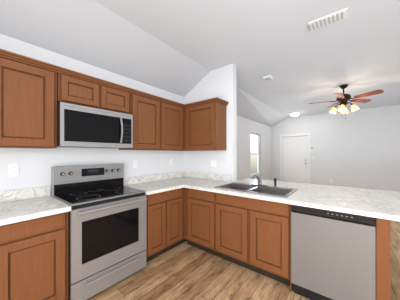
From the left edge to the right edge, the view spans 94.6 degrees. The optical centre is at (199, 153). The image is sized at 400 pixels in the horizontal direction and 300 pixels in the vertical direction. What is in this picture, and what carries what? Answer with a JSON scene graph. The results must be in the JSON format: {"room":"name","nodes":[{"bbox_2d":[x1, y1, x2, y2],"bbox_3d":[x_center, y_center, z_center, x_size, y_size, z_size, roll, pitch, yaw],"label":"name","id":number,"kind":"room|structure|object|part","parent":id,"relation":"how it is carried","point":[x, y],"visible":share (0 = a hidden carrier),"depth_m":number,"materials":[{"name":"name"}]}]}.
{"room":"kitchen","nodes":[
{"label":"kitchen","id":0,"kind":"room"},
{"bbox_2d":[0,34,271,195],"bbox_3d":[0.053,0.128,4.150,0.150,2.460,9.650,0,0,39],"label":"wall","id":1,"kind":"structure","parent":0,"point":[35,165],"depth_m":2.36,"materials":[{"name":"paint"}]},
{"bbox_2d":[8,164,18,175],"bbox_3d":[-1.761,0.155,1.745,0.008,0.115,0.070,0,0,39],"label":"outlet","id":2,"kind":"object","parent":1,"relation":"attached to","point":[13,169],"visible":1,"depth_m":1.74,"materials":[{"name":"white plastic"}]},
{"bbox_2d":[0,49,59,148],"bbox_3d":[-1.617,-0.438,1.674,0.317,0.772,0.456,0,0,39],"label":"upper cabinet","id":3,"kind":"object","parent":1,"relation":"attached to","point":[33,92],"depth_m":1.60,"materials":[{"name":"brown wood"}]},
{"bbox_2d":[60,67,107,109],"bbox_3d":[-1.331,-0.665,2.032,0.317,0.318,0.450,0,0,39],"label":"upper cabinet","id":4,"kind":"object","parent":1,"relation":"attached to","point":[76,88],"depth_m":1.93,"materials":[{"name":"brown wood"}]},
{"bbox_2d":[57,102,132,147],"bbox_3d":[-1.196,-0.275,2.105,0.436,0.410,0.740,0,0,39],"label":"microwave","id":5,"kind":"object","parent":4,"relation":"attached to","point":[79,126],"visible":0.96,"depth_m":1.92,"materials":[{"name":"silver metal"}]},
{"bbox_2d":[0,171,183,202],"bbox_3d":[-1.375,0.393,2.217,0.019,0.102,3.447,0,0,39],"label":"backsplash","id":6,"kind":"structure","parent":1,"relation":"attached to","point":[28,193],"depth_m":1.88,"materials":[{"name":"white stone"}]},
{"bbox_2d":[108,81,131,113],"bbox_3d":[-1.139,-0.665,2.273,0.317,0.318,0.440,0,0,39],"label":"upper cabinet","id":7,"kind":"object","parent":1,"relation":"attached to","point":[119,96],"depth_m":2.23,"materials":[{"name":"brown wood"}]},
{"bbox_2d":[133,160,136,167],"bbox_3d":[-0.963,0.155,2.746,0.008,0.115,0.070,0,0,39],"label":"outlet","id":8,"kind":"object","parent":1,"relation":"attached to","point":[134,163],"visible":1,"depth_m":2.74,"materials":[{"name":"white plastic"}]},
{"bbox_2d":[119,89,163,150],"bbox_3d":[-0.849,-0.438,2.638,0.317,0.772,0.480,0,0,39],"label":"upper cabinet","id":9,"kind":"object","parent":1,"relation":"attached to","point":[147,109],"depth_m":2.56,"materials":[{"name":"brown wood"}]},
{"bbox_2d":[164,98,183,150],"bbox_3d":[-0.554,-0.438,3.008,0.317,0.772,0.466,0,0,39],"label":"upper cabinet","id":10,"kind":"object","parent":1,"relation":"attached to","point":[173,111],"depth_m":2.94,"materials":[{"name":"brown wood"}]},
{"bbox_2d":[250,132,259,175],"bbox_3d":[1.891,0.016,6.457,0.060,1.443,0.968,0,0,39],"label":"window unit","id":11,"kind":"structure","parent":1,"relation":"in","point":[254,153],"depth_m":6.50,"materials":[{"name":"white glass"}]},
{"bbox_2d":[0,0,286,126],"bbox_3d":[0.350,-1.292,3.913,0.650,0.420,9.650,0,0,39],"label":"ceiling","id":12,"kind":"structure","parent":0,"point":[94,33],"depth_m":2.10,"materials":[{"name":"paint"}]},
{"bbox_2d":[184,64,236,181],"bbox_3d":[0.143,-0.037,3.292,1.060,2.790,0.120,0,0,39],"label":"wall","id":13,"kind":"structure","parent":0,"point":[221,83],"depth_m":3.06,"materials":[{"name":"paint"}]},
{"bbox_2d":[184,97,227,150],"bbox_3d":[0.078,-0.438,3.061,0.644,0.772,0.317,0,0,39],"label":"upper cabinet","id":14,"kind":"object","parent":13,"relation":"attached to","point":[204,121],"depth_m":2.90,"materials":[{"name":"brown wood"}]},
{"bbox_3d":[-0.880,-0.798,1.829,0.691,0.052,3.437,0,0,39],"label":"crown","id":15,"kind":"part","parent":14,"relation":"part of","materials":[{"name":"brown wood"}]},
{"bbox_2d":[184,171,231,182],"bbox_3d":[0.098,0.393,3.235,1.018,0.102,0.019,0,0,39],"label":"backsplash","id":16,"kind":"structure","parent":13,"relation":"attached to","point":[191,175],"depth_m":3.21,"materials":[{"name":"white stone"}]},
{"bbox_2d":[211,160,215,166],"bbox_3d":[0.226,0.168,3.139,0.116,0.115,0.012,0,0,39],"label":"light switch","id":17,"kind":"object","parent":13,"relation":"attached to","point":[213,163],"visible":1,"depth_m":3.14,"materials":[{"name":"white plastic"}]},
{"bbox_2d":[87,220,399,299],"bbox_3d":[2.333,1.388,2.397,5.900,0.060,9.750,0,0,39],"label":"floor","id":18,"kind":"structure","parent":0,"point":[184,271],"depth_m":1.96,"materials":[{"name":"brown wood"}]},
{"bbox_2d":[0,211,68,299],"bbox_3d":[-1.498,0.922,1.592,0.607,0.873,0.456,0,0,39],"label":"base cabinet","id":19,"kind":"object","parent":18,"relation":"on","point":[34,253],"depth_m":1.42,"materials":[{"name":"brown wood"}]},
{"bbox_2d":[0,195,70,226],"bbox_3d":[-1.769,0.464,1.214,0.653,0.040,1.388,0,0,39],"label":"countertop","id":20,"kind":"structure","parent":19,"relation":"on","point":[20,210],"depth_m":1.49,"materials":[{"name":"white stone"}]},
{"bbox_2d":[51,163,146,299],"bbox_3d":[-1.074,0.747,2.039,0.658,1.222,0.762,0,0,39],"label":"range","id":21,"kind":"object","parent":18,"relation":"on","point":[107,230],"visible":1,"depth_m":1.88,"materials":[{"name":"silver metal"}]},
{"bbox_2d":[146,187,183,262],"bbox_3d":[-0.682,0.922,2.615,0.607,0.873,0.617,0,0,39],"label":"base cabinet","id":22,"kind":"object","parent":18,"relation":"on","point":[165,211],"depth_m":2.42,"materials":[{"name":"brown wood"}]},
{"bbox_2d":[124,179,183,194],"bbox_3d":[-0.456,0.464,2.863,0.653,0.040,1.291,0,0,39],"label":"countertop","id":23,"kind":"structure","parent":22,"relation":"on","point":[154,188],"depth_m":2.49,"materials":[{"name":"white stone"}]},
{"bbox_2d":[184,187,243,258],"bbox_3d":[0.188,0.922,2.741,0.638,0.873,0.605,0,0,39],"label":"base cabinet","id":24,"kind":"object","parent":18,"relation":"on","point":[211,226],"depth_m":2.39,"materials":[{"name":"brown wood"}]},
{"bbox_2d":[160,175,399,221],"bbox_3d":[0.835,0.464,2.571,2.998,0.040,1.244,0,0,39],"label":"countertop","id":25,"kind":"structure","parent":24,"relation":"on","point":[373,203],"depth_m":1.91,"materials":[{"name":"white stone"}]},
{"bbox_2d":[220,183,299,214],"bbox_3d":[0.699,0.532,2.347,0.885,0.194,0.535,0,0,39],"label":"sink","id":26,"kind":"object","parent":25,"relation":"in","point":[232,200],"depth_m":2.16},
{"bbox_2d":[252,175,275,186],"bbox_3d":[0.818,0.353,2.431,0.334,0.165,0.333,0,0,39],"label":"faucet","id":27,"kind":"object","parent":25,"relation":"on","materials":[{"name":"silver metal"}]},
{"bbox_2d":[291,205,375,299],"bbox_3d":[1.305,0.924,1.842,0.593,0.868,0.629,0,0,39],"label":"dishwasher","id":28,"kind":"object","parent":18,"relation":"on","point":[333,255],"visible":0.85,"depth_m":1.58,"materials":[{"name":"silver metal"}]},
{"bbox_2d":[94,0,399,117],"bbox_3d":[2.607,-1.462,2.115,5.120,0.080,9.650,0,0,39],"label":"ceiling","id":29,"kind":"structure","parent":0,"point":[356,51],"depth_m":2.39,"materials":[{"name":"paint"}]},
{"bbox_2d":[263,75,272,79],"bbox_3d":[1.262,-1.399,3.429,0.132,0.044,0.132,0,0,39],"label":"smoke detector","id":30,"kind":"object","parent":29,"relation":"attached to","point":[268,77],"visible":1,"depth_m":3.39,"materials":[{"name":"white plastic"}]},
{"bbox_2d":[290,112,299,115],"bbox_3d":[3.327,-1.354,6.470,0.336,0.135,0.336,0,0,39],"label":"flush ceiling light","id":31,"kind":"object","parent":29,"relation":"attached to","point":[294,113],"visible":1,"depth_m":6.36,"materials":[{"name":"white glass"}]},
{"bbox_2d":[308,8,347,30],"bbox_3d":[1.356,-1.413,1.971,0.347,0.016,0.165,0,0,39],"label":"ceiling vent","id":32,"kind":"object","parent":29,"relation":"in","point":[335,17],"visible":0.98,"depth_m":1.95,"materials":[{"name":"white metal"}]},
{"bbox_2d":[309,84,383,118],"bbox_3d":[2.966,-1.069,3.856,1.194,0.704,1.189,0,0,39],"label":"ceiling fan","id":33,"kind":"object","parent":29,"relation":"hanging from","point":[343,99],"visible":1,"depth_m":3.79,"materials":[{"name":"brown wood"}]},
{"bbox_3d":[3.003,-1.069,3.864,0.345,0.704,0.345,0,0,39],"label":"motor","id":34,"kind":"part","parent":33,"relation":"part of","materials":[{"name":"brown metal"}]},
{"bbox_2d":[272,115,318,183],"bbox_3d":[3.662,-0.042,7.348,1.810,2.800,0.150,0,0,39],"label":"wall","id":35,"kind":"structure","parent":0,"point":[302,124],"depth_m":7.12,"materials":[{"name":"paint"}]},
{"bbox_2d":[283,136,307,182],"bbox_3d":[3.731,0.337,7.255,0.880,2.018,0.052,0,0,39],"label":"door leaf","id":36,"kind":"structure","parent":35,"relation":"in","point":[295,156],"depth_m":7.23,"materials":[{"name":"white paint"}]},
{"bbox_2d":[280,133,310,183],"bbox_3d":[3.744,0.293,7.271,1.080,2.130,0.168,0,0,39],"label":"door frame","id":37,"kind":"structure","parent":35,"relation":"attached to","point":[309,154],"depth_m":7.14,"materials":[{"name":"white paint"}]},
{"bbox_2d":[319,112,344,186],"bbox_3d":[4.648,-0.042,6.524,0.760,2.800,0.210,0,0,39],"label":"wall","id":38,"kind":"structure","parent":0,"point":[332,146],"depth_m":6.42,"materials":[{"name":"paint"}]},
{"bbox_2d":[345,105,399,190],"bbox_3d":[6.226,-0.042,5.222,3.330,2.800,0.280,0,0,39],"label":"wall","id":39,"kind":"structure","parent":0,"point":[372,148],"depth_m":5.72,"materials":[{"name":"paint"}]}
]}

